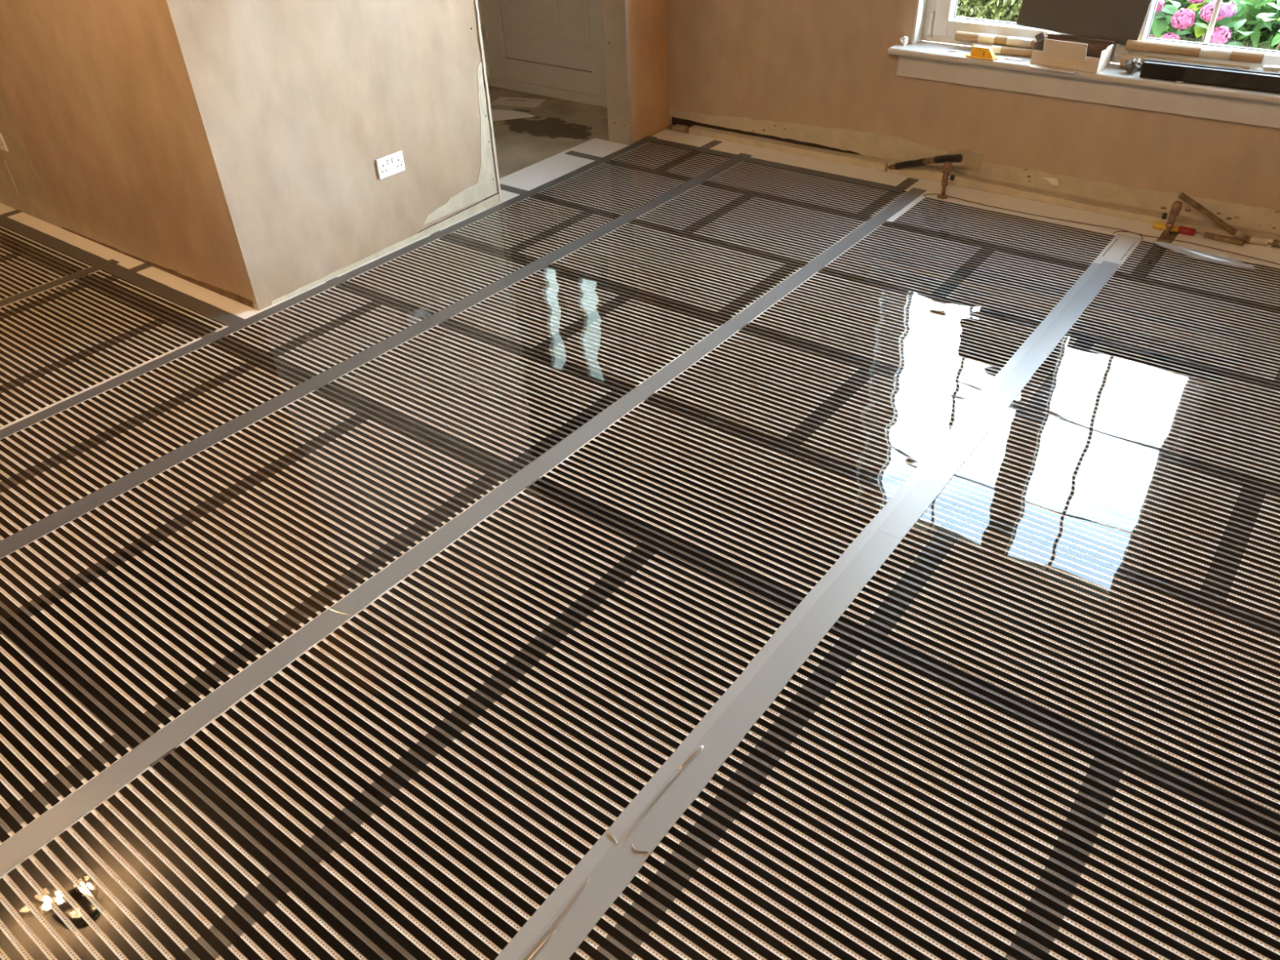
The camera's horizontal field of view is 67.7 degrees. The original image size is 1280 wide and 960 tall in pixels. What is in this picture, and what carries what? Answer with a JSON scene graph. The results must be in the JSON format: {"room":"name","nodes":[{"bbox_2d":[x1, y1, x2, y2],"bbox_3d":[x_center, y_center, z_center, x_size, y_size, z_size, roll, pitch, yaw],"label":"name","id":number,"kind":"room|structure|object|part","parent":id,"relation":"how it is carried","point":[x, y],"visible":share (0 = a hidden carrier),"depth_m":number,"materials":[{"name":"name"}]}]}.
{"room":"building under construction","nodes":[
{"label":"building under construction","id":0,"kind":"room"},
{"bbox_2d":[477,0,607,107],"bbox_3d":[-0.507,-3.402,5.510,1.560,2.306,0.110,23,44,30],"label":"door","id":1,"kind":"structure","parent":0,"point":[549,48],"depth_m":6.08,"materials":[{"name":"beige wood"}]},
{"bbox_3d":[-1.086,-3.654,5.872,0.105,2.300,0.100,23,44,30],"label":"frame","id":2,"kind":"part","parent":1,"relation":"part of","materials":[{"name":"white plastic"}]},
{"bbox_3d":[-0.743,-3.116,5.941,0.280,0.705,0.011,23,44,30],"label":"moulding","id":3,"kind":"part","parent":1,"relation":"part of","materials":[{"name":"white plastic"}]},
{"bbox_3d":[-0.615,-3.489,5.559,0.742,2.010,0.033,23,44,30],"label":"panel","id":4,"kind":"part","parent":1,"relation":"part of","materials":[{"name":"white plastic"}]},
{"bbox_3d":[-0.431,-2.983,5.748,0.280,0.705,0.011,23,44,30],"label":"moulding","id":5,"kind":"part","parent":1,"relation":"part of","materials":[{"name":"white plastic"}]},
{"bbox_3d":[-0.075,-3.221,5.241,0.470,2.300,0.110,23,44,30],"label":"frame","id":6,"kind":"part","parent":1,"relation":"part of","materials":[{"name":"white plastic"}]},
{"bbox_2d":[0,85,1279,959],"bbox_3d":[-0.718,0.073,2.928,7.500,0.161,7.350,23,44,30],"label":"floor","id":7,"kind":"structure","parent":0,"point":[537,150],"depth_m":2.54,"materials":[{"name":"concrete"}]},
{"bbox_2d":[0,225,92,298],"bbox_3d":[-3.935,-0.179,3.301,0.998,0.001,3.809,23,44,30],"label":"film","id":8,"kind":"object","parent":7,"relation":"on","point":[2,286],"visible":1,"depth_m":4.29,"materials":[{"name":"black plastic"}]},
{"bbox_2d":[0,258,119,306],"bbox_3d":[-3.246,-0.249,3.356,0.065,0.001,2.975,23,44,30],"label":"tape","id":9,"kind":"object","parent":7,"relation":"on","point":[60,281],"visible":1,"depth_m":4.10,"materials":[{"name":"grey"}]},
{"bbox_2d":[0,270,226,426],"bbox_3d":[-3.127,0.164,2.800,1.019,0.001,3.809,23,44,30],"label":"film","id":10,"kind":"object","parent":7,"relation":"on","point":[5,398],"visible":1,"depth_m":3.71,"materials":[{"name":"black plastic"}]},
{"bbox_2d":[0,215,251,329],"bbox_3d":[-2.382,-0.956,4.254,2.086,0.001,0.074,23,44,30],"label":"tape","id":11,"kind":"object","parent":7,"relation":"on","point":[201,307],"visible":1,"depth_m":4.15,"materials":[{"name":"grey plastic"}]},
{"bbox_2d":[0,0,502,311],"bbox_3d":[-2.179,-2.366,4.260,2.588,2.560,1.418,23,44,30],"label":"wall pier","id":12,"kind":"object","parent":7,"relation":"on","point":[228,148],"visible":0.99,"depth_m":3.87,"materials":[{"name":"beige paint"}]},
{"bbox_2d":[0,133,8,151],"bbox_3d":[-3.076,-1.626,4.568,0.146,0.086,0.014,23,44,30],"label":"double socket","id":13,"kind":"object","parent":12,"relation":"attached to","point":[2,144],"visible":1,"depth_m":4.54,"materials":[{"name":"white plastic"}]},
{"bbox_2d":[375,150,405,179],"bbox_3d":[-1.075,-1.359,4.122,0.014,0.086,0.146,23,44,30],"label":"double socket","id":14,"kind":"object","parent":12,"relation":"attached to","point":[389,165],"visible":1,"depth_m":4.12,"materials":[{"name":"white plastic"}]},
{"bbox_2d":[0,142,728,541],"bbox_3d":[-1.656,-0.229,3.247,0.620,0.001,6.524,23,44,30],"label":"film","id":15,"kind":"object","parent":7,"relation":"on","point":[2,533],"visible":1,"depth_m":3.61,"materials":[{"name":"black plastic"}]},
{"bbox_2d":[0,135,657,439],"bbox_3d":[-1.197,-0.912,4.133,0.059,0.001,4.267,23,44,30],"label":"tape","id":16,"kind":"object","parent":15,"relation":"on","point":[23,424],"visible":1,"depth_m":3.88,"materials":[{"name":"grey"}]},
{"bbox_2d":[0,152,752,558],"bbox_3d":[-1.244,-0.262,3.266,0.080,0.001,6.086,23,44,30],"label":"tape","id":17,"kind":"object","parent":15,"relation":"on","point":[63,516],"visible":1,"depth_m":3.37,"materials":[{"name":"grey plastic"}]},
{"bbox_2d":[0,160,906,842],"bbox_3d":[-1.010,0.045,2.846,0.992,0.001,6.524,23,44,30],"label":"film","id":18,"kind":"object","parent":7,"relation":"on","point":[12,801],"visible":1,"depth_m":2.90,"materials":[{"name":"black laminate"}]},
{"bbox_2d":[0,604,351,875],"bbox_3d":[-1.514,0.956,1.654,0.072,0.001,2.522,23,44,30],"label":"tape","id":19,"kind":"object","parent":18,"relation":"on","point":[43,828],"visible":1,"depth_m":2.12,"materials":[{"name":"grey"}]},
{"bbox_2d":[328,608,351,615],"bbox_3d":[-0.765,0.338,2.438,0.072,0.001,0.005,12,39,19],"label":"tape crinkle","id":20,"kind":"object","parent":19,"relation":"on","point":[329,608],"visible":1,"depth_m":2.44,"materials":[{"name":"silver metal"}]},
{"bbox_2d":[490,109,533,121],"bbox_3d":[-0.962,-2.275,5.950,0.564,0.006,0.290,-10,38,-10],"label":"board offcut","id":21,"kind":"object","parent":7,"relation":"on","point":[496,114],"visible":0.41,"depth_m":5.92,"materials":[{"name":"beige wood"}]},
{"bbox_2d":[490,97,546,107],"bbox_3d":[-0.785,-2.433,6.149,0.320,0.007,0.170,9,38,14],"label":"leaflet","id":22,"kind":"object","parent":7,"relation":"on","point":[504,101],"visible":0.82,"depth_m":6.14,"materials":[{"name":"white paper"}]},
{"bbox_2d":[511,108,531,112],"bbox_3d":[-0.741,-2.313,5.978,0.120,0.002,0.040,19,42,25],"label":"scrap","id":23,"kind":"object","parent":7,"relation":"on","point":[514,109],"visible":1,"depth_m":5.97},
{"bbox_2d":[0,197,1115,959],"bbox_3d":[-0.225,0.388,2.346,0.989,0.001,6.497,23,44,30],"label":"film","id":24,"kind":"object","parent":7,"relation":"on","point":[9,894],"visible":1,"depth_m":2.29,"materials":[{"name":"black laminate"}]},
{"bbox_2d":[494,828,613,959],"bbox_3d":[-0.762,1.313,1.138,0.078,0.001,2.425,23,44,30],"label":"tape","id":25,"kind":"object","parent":24,"relation":"on","point":[530,931],"visible":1,"depth_m":1.80,"materials":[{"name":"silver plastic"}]},
{"bbox_2d":[604,657,765,843],"bbox_3d":[0.129,0.579,2.070,0.078,0.001,0.586,23,44,30],"label":"tape","id":26,"kind":"object","parent":24,"relation":"on","point":[626,817],"visible":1,"depth_m":2.06,"materials":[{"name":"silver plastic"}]},
{"bbox_2d":[607,831,617,844],"bbox_3d":[-0.054,0.710,1.901,0.006,0.003,0.034,-26,43,-28],"label":"tape crinkle","id":27,"kind":"object","parent":26,"relation":"on","point":[608,833],"visible":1,"depth_m":1.90,"materials":[{"name":"silver metal"}]},
{"bbox_2d":[747,523,874,665],"bbox_3d":[0.475,0.292,2.436,0.079,0.001,0.637,23,44,30],"label":"tape","id":28,"kind":"object","parent":24,"relation":"on","point":[789,624],"visible":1,"depth_m":2.43,"materials":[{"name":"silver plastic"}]},
{"bbox_2d":[886,195,926,222],"bbox_3d":[1.256,-1.278,4.491,0.030,0.001,0.390,23,44,30],"label":"tape","id":29,"kind":"object","parent":24,"relation":"on","point":[918,199],"visible":1,"depth_m":4.48,"materials":[{"name":"grey plastic"}]},
{"bbox_2d":[864,403,980,533],"bbox_3d":[0.882,-0.045,2.863,0.076,0.001,0.784,23,44,30],"label":"tape","id":30,"kind":"object","parent":24,"relation":"on","point":[935,453],"visible":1,"depth_m":2.84,"materials":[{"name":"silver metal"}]},
{"bbox_2d":[973,262,1100,405],"bbox_3d":[1.518,-0.568,3.529,0.078,0.001,1.382,23,44,30],"label":"tape","id":31,"kind":"object","parent":24,"relation":"on","point":[999,377],"visible":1,"depth_m":3.47,"materials":[{"name":"silver metal"}]},
{"bbox_2d":[329,187,926,618],"bbox_3d":[0.301,-0.542,3.558,0.072,0.001,3.577,23,44,30],"label":"tape","id":32,"kind":"object","parent":7,"relation":"on","point":[417,556],"visible":1,"depth_m":3.06,"materials":[{"name":"grey"}]},
{"bbox_2d":[605,529,901,863],"bbox_3d":[0.327,0.443,2.241,0.075,0.001,1.217,23,44,30],"label":"tape","id":33,"kind":"object","parent":7,"relation":"on","point":[724,735],"visible":1,"depth_m":2.17,"materials":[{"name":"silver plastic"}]},
{"bbox_2d":[631,844,649,859],"bbox_3d":[-0.001,0.727,1.875,0.044,0.003,0.018,23,44,30],"label":"tape crinkle","id":34,"kind":"object","parent":33,"relation":"on","point":[632,845],"visible":1,"depth_m":1.87,"materials":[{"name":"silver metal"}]},
{"bbox_2d":[617,764,687,847],"bbox_3d":[0.029,0.661,1.962,0.010,0.003,0.250,23,44,30],"label":"tape crinkle","id":35,"kind":"object","parent":33,"relation":"on","point":[669,783],"visible":1,"depth_m":1.96,"materials":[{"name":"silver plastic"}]},
{"bbox_2d":[678,745,704,769],"bbox_3d":[0.110,0.593,2.047,0.013,0.006,0.080,28,46,34],"label":"tape crinkle","id":36,"kind":"object","parent":33,"relation":"on","point":[697,751],"visible":1,"depth_m":2.04,"materials":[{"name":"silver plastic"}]},
{"bbox_2d":[641,136,906,192],"bbox_3d":[0.655,-1.685,5.065,1.585,0.001,0.069,23,44,30],"label":"tape","id":37,"kind":"object","parent":7,"relation":"on","point":[863,182],"visible":1,"depth_m":5.02,"materials":[{"name":"grey plastic"}]},
{"bbox_2d":[875,154,962,172],"bbox_3d":[1.371,-1.567,4.699,0.074,0.210,0.533,-23,41,-25],"label":"hammer","id":38,"kind":"object","parent":7,"relation":"on","point":[882,165],"visible":1,"depth_m":4.72,"materials":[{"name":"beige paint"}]},
{"bbox_2d":[568,240,1279,959],"bbox_3d":[0.631,0.741,1.813,1.143,0.021,6.505,23,44,30],"label":"film","id":39,"kind":"object","parent":7,"relation":"on","point":[623,904],"depth_m":2.12,"materials":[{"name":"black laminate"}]},
{"bbox_2d":[517,844,643,959],"bbox_3d":[-0.742,1.327,1.116,0.076,0.001,2.400,23,44,30],"label":"tape","id":40,"kind":"object","parent":39,"relation":"on","point":[611,876],"visible":1,"depth_m":1.79,"materials":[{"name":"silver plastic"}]},
{"bbox_2d":[528,929,555,959],"bbox_3d":[-0.209,0.870,1.695,0.010,0.003,0.180,23,44,30],"label":"tape crinkle","id":41,"kind":"object","parent":40,"relation":"on","point":[543,944],"visible":1,"depth_m":1.73,"materials":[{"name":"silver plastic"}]},
{"bbox_2d":[521,875,590,959],"bbox_3d":[-0.218,0.866,1.700,0.016,0.004,0.420,23,44,30],"label":"tape crinkle","id":42,"kind":"object","parent":40,"relation":"on","point":[554,925],"visible":1,"depth_m":1.76,"materials":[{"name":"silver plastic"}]},
{"bbox_3d":[2.326,-0.933,3.957,0.056,0.019,0.416,-31,46,-33],"label":"curled film edge","id":43,"kind":"part","parent":39,"relation":"part of","materials":[{"name":"clear plastic"}]},
{"bbox_2d":[937,160,955,199],"bbox_3d":[1.456,-1.424,4.535,0.068,0.168,0.052,23,44,30],"label":"radiator valve","id":44,"kind":"object","parent":7,"relation":"on","point":[947,166],"visible":1,"depth_m":4.52,"materials":[{"name":"orange metal"}]},
{"bbox_3d":[1.476,-1.428,4.513,0.017,0.027,0.026,23,44,30],"label":"valve knob","id":45,"kind":"part","parent":44,"relation":"part of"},
{"bbox_2d":[876,371,1031,539],"bbox_3d":[0.992,-0.106,2.938,0.077,0.001,1.033,23,44,30],"label":"tape","id":46,"kind":"object","parent":7,"relation":"on","point":[933,481],"visible":1,"depth_m":2.88,"materials":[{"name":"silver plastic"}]},
{"bbox_2d":[1010,260,1120,377],"bbox_3d":[1.622,-0.626,3.600,0.073,0.001,1.104,23,44,30],"label":"tape","id":47,"kind":"object","parent":7,"relation":"on","point":[1050,338],"visible":1,"depth_m":3.56,"materials":[{"name":"silver metal"}]},
{"bbox_2d":[923,193,1279,264],"bbox_3d":[2.174,-1.062,4.150,1.957,0.004,0.059,22,43,29],"label":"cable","id":48,"kind":"object","parent":7,"relation":"on","point":[931,193],"visible":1,"depth_m":4.24,"materials":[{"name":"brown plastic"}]},
{"bbox_2d":[1092,233,1142,267],"bbox_3d":[2.025,-0.973,4.042,0.106,0.001,0.364,23,44,30],"label":"tape","id":49,"kind":"object","parent":7,"relation":"on","point":[1121,246],"visible":1,"depth_m":4.05,"materials":[{"name":"white plastic"}]},
{"bbox_2d":[1102,238,1118,256],"bbox_3d":[2.003,-0.991,4.068,0.007,0.001,0.220,23,44,30],"label":"print","id":50,"kind":"object","parent":49,"relation":"on","point":[1113,244],"depth_m":4.06},
{"bbox_2d":[1120,242,1135,260],"bbox_3d":[2.060,-0.967,4.032,0.007,0.001,0.220,23,44,30],"label":"print","id":51,"kind":"object","parent":49,"relation":"on","point":[1126,251],"depth_m":4.03},
{"bbox_2d":[1113,231,1142,239],"bbox_3d":[2.134,-1.070,4.163,0.122,0.003,0.064,23,44,30],"label":"cable","id":52,"kind":"object","parent":7,"relation":"on","point":[1116,231],"visible":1,"depth_m":4.19,"materials":[{"name":"brown plastic"}]},
{"bbox_2d":[1157,200,1182,243],"bbox_3d":[2.247,-1.099,4.056,0.052,0.176,0.064,-19,40,-21],"label":"radiator valve","id":53,"kind":"object","parent":7,"relation":"on","point":[1176,206],"visible":1,"depth_m":4.04,"materials":[{"name":"orange metal"}]},
{"bbox_3d":[2.227,-1.121,4.055,0.017,0.027,0.026,26,45,27],"label":"valve knob","id":54,"kind":"part","parent":53,"relation":"part of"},
{"bbox_2d":[1152,221,1204,235],"bbox_3d":[2.353,-1.089,4.156,0.225,0.031,0.031,22,43,29],"label":"screwdriver","id":55,"kind":"object","parent":7,"relation":"on","point":[1157,225],"visible":0.96,"depth_m":4.15,"materials":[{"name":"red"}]},
{"bbox_3d":[2.304,-1.108,4.184,0.105,0.031,0.031,22,43,29],"label":"handle","id":56,"kind":"part","parent":55,"relation":"part of","materials":[{"name":"orange"}]},
{"bbox_2d":[1177,191,1248,240],"bbox_3d":[2.430,-1.115,4.046,0.314,0.188,0.033,10,39,16],"label":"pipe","id":57,"kind":"object","parent":7,"relation":"on","point":[1237,233],"visible":1,"depth_m":4.04,"materials":[{"name":"brown wood"}]},
{"bbox_2d":[1203,231,1244,245],"bbox_3d":[2.489,-1.028,4.071,0.152,0.025,0.025,26,45,32],"label":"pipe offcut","id":58,"kind":"object","parent":7,"relation":"on","point":[1207,235],"visible":1,"depth_m":4.06,"materials":[{"name":"brown wood"}]},
{"bbox_2d":[1244,235,1279,247],"bbox_3d":[2.780,-0.947,3.941,0.502,0.036,0.056,23,44,30],"label":"pipe","id":59,"kind":"object","parent":7,"relation":"on","point":[1268,241],"visible":1,"depth_m":4.02,"materials":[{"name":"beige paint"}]},
{"bbox_2d":[627,0,668,142],"bbox_3d":[-0.034,-2.919,4.885,0.135,2.560,0.368,23,44,30],"label":"wall partition","id":60,"kind":"structure","parent":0,"point":[647,19],"depth_m":5.30,"materials":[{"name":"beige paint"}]},
{"bbox_2d":[601,0,632,145],"bbox_3d":[-0.148,-2.880,4.711,0.156,2.406,0.026,23,44,30],"label":"trim","id":61,"kind":"structure","parent":60,"relation":"attached to","point":[615,12],"depth_m":5.18,"materials":[{"name":"white wood"}]},
{"bbox_2d":[666,0,1279,248],"bbox_3d":[1.557,-2.471,4.202,7.250,2.560,0.362,23,44,30],"label":"wall","id":62,"kind":"structure","parent":0,"point":[819,79],"depth_m":4.66,"materials":[{"name":"paint"}]},
{"bbox_2d":[911,0,927,44],"bbox_3d":[1.303,-2.807,4.063,0.012,1.760,0.099,23,44,30],"label":"trim","id":63,"kind":"structure","parent":62,"relation":"attached to","point":[921,9],"depth_m":4.52,"materials":[{"name":"white paint"}]},
{"bbox_2d":[887,40,1279,128],"bbox_3d":[1.972,-1.734,4.179,1.835,0.138,0.213,23,44,30],"label":"windowsill","id":64,"kind":"structure","parent":62,"relation":"attached to","point":[1113,85],"depth_m":4.14,"materials":[{"name":"white paint"}]},
{"bbox_2d":[900,35,908,45],"bbox_3d":[1.258,-2.093,4.549,0.036,0.045,0.047,23,44,30],"label":"scrap","id":65,"kind":"object","parent":64,"relation":"on","point":[904,40],"visible":1,"depth_m":4.54,"materials":[{"name":"white paper"}]},
{"bbox_2d":[965,44,997,60],"bbox_3d":[1.544,-1.932,4.314,0.152,0.044,0.062,25,45,32],"label":"tool","id":66,"kind":"object","parent":64,"relation":"on","point":[981,52],"visible":1,"depth_m":4.30,"materials":[{"name":"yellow plastic"}]},
{"bbox_2d":[954,31,1036,48],"bbox_3d":[1.657,-2.007,4.363,0.436,0.043,0.042,21,43,28],"label":"cardboard tube","id":67,"kind":"object","parent":64,"relation":"on","point":[993,39],"visible":0.81,"depth_m":4.36,"materials":[{"name":"brown cardboard"}]},
{"bbox_2d":[970,43,1032,57],"bbox_3d":[1.660,-1.955,4.348,0.300,0.033,0.033,21,43,28],"label":"cardboard tube","id":68,"kind":"object","parent":64,"relation":"on","point":[997,49],"visible":0.62,"depth_m":4.33,"materials":[{"name":"brown cardboard"}]},
{"bbox_2d":[1004,57,1023,61],"bbox_3d":[1.673,-1.884,4.276,0.080,0.004,0.022,28,46,34],"label":"paper scrap","id":69,"kind":"object","parent":64,"relation":"on","point":[1006,58],"visible":1,"depth_m":4.27,"materials":[{"name":"white paper"}]},
{"bbox_2d":[1029,31,1115,73],"bbox_3d":[1.856,-1.850,4.132,0.313,0.114,0.210,26,45,33],"label":"cardboard box","id":70,"kind":"object","parent":64,"relation":"on","point":[1058,52],"visible":1,"depth_m":4.12,"materials":[{"name":"beige cardboard"}]},
{"bbox_3d":[1.770,-1.905,4.231,0.003,0.085,0.144,26,45,33],"label":"panel","id":71,"kind":"part","parent":70,"relation":"part of","materials":[{"name":"brown cardboard"}]},
{"bbox_3d":[1.830,-1.806,4.119,0.290,0.058,0.003,26,45,33],"label":"panel","id":72,"kind":"part","parent":70,"relation":"part of","materials":[{"name":"cardboard"}]},
{"bbox_3d":[1.926,-1.891,4.194,0.290,0.097,0.003,26,45,33],"label":"panel","id":73,"kind":"part","parent":70,"relation":"part of","materials":[{"name":"beige cardboard"}]},
{"bbox_3d":[1.986,-1.798,4.077,0.003,0.085,0.144,26,45,33],"label":"panel","id":74,"kind":"part","parent":70,"relation":"part of","materials":[{"name":"cardboard"}]},
{"bbox_2d":[1124,57,1142,73],"bbox_3d":[2.075,-1.747,4.024,0.066,0.061,0.072,23,44,30],"label":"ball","id":75,"kind":"object","parent":64,"relation":"on","point":[1132,65],"visible":1,"depth_m":4.00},
{"bbox_2d":[1119,53,1279,73],"bbox_3d":[2.395,-1.667,3.904,0.810,0.057,0.057,23,44,30],"label":"cardboard tube","id":76,"kind":"object","parent":64,"relation":"on","point":[1125,56],"visible":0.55,"depth_m":3.98,"materials":[{"name":"white paper"}]},
{"bbox_2d":[1124,39,1264,63],"bbox_3d":[2.288,-1.776,3.955,0.515,0.046,0.043,23,44,30],"label":"cardboard tube","id":77,"kind":"object","parent":76,"relation":"on","point":[1215,53],"visible":1,"depth_m":3.94,"materials":[{"name":"brown cardboard"}]},
{"bbox_2d":[1016,0,1151,45],"bbox_3d":[1.912,-2.057,4.108,0.539,0.310,0.020,23,44,30],"label":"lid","id":78,"kind":"object","parent":77,"relation":"on","point":[1120,21],"visible":1,"depth_m":4.12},
{"bbox_2d":[1262,64,1279,70],"bbox_3d":[2.518,-1.643,3.805,0.060,0.012,0.032,15,40,21],"label":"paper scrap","id":79,"kind":"object","parent":76,"relation":"on","point":[1264,67],"visible":1,"depth_m":3.80,"materials":[{"name":"white paper"}]},
{"bbox_2d":[1139,58,1279,93],"bbox_3d":[2.375,-1.604,3.814,0.690,0.064,0.047,22,43,29],"label":"spirit level","id":80,"kind":"object","parent":64,"relation":"on","point":[1232,77],"visible":1,"depth_m":3.84,"materials":[{"name":"plastic"}]},
{"bbox_2d":[922,0,1279,68],"bbox_3d":[2.023,-2.557,3.695,1.683,1.756,0.086,23,44,30],"label":"window","id":81,"kind":"structure","parent":62,"relation":"in","point":[941,24],"depth_m":4.35,"materials":[{"name":"white plastic"}]},
{"bbox_3d":[1.375,-2.838,4.104,0.050,1.756,0.070,23,44,30],"label":"frame","id":82,"kind":"part","parent":81,"relation":"part of","materials":[{"name":"white plastic"}]},
{"bbox_3d":[1.722,-2.675,3.873,0.840,1.690,0.057,23,44,30],"label":"sash","id":83,"kind":"part","parent":81,"relation":"part of","materials":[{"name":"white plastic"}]},
{"bbox_3d":[2.055,-1.872,4.215,1.583,0.035,0.070,23,44,30],"label":"frame","id":84,"kind":"part","parent":81,"relation":"part of","materials":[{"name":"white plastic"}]},
{"bbox_3d":[2.374,-2.402,3.473,0.696,1.681,0.047,23,44,30],"label":"fixed frame","id":85,"kind":"part","parent":81,"relation":"part of","materials":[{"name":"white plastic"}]},
{"label":"outside","id":86,"kind":"structure","parent":0,"visible":0},
{"bbox_3d":[9.763,-7.290,12.781,26.000,0.150,25.000,23,44,30],"label":"ground","id":87,"kind":"structure","parent":86,"visible":0},
{"bbox_2d":[955,0,1022,22],"bbox_3d":[1.926,-3.794,7.370,5.644,1.239,1.130,23,44,30],"label":"hedge","id":88,"kind":"object","parent":87,"relation":"on","point":[995,10],"visible":0.03,"depth_m":6.67,"materials":[{"name":"green plant"}]},
{"bbox_2d":[1148,0,1279,50],"bbox_3d":[3.210,-1.989,4.903,2.201,1.229,1.054,23,44,30],"label":"hydrangea bush","id":89,"kind":"object","parent":87,"relation":"on","point":[1253,24],"visible":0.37,"depth_m":4.64,"materials":[{"name":"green plant"}]},
{"bbox_3d":[2.906,-1.948,5.094,0.024,0.955,0.391,21,43,28],"label":"stem","id":90,"kind":"part","parent":89,"relation":"part of","materials":[{"name":"green"}]}
]}

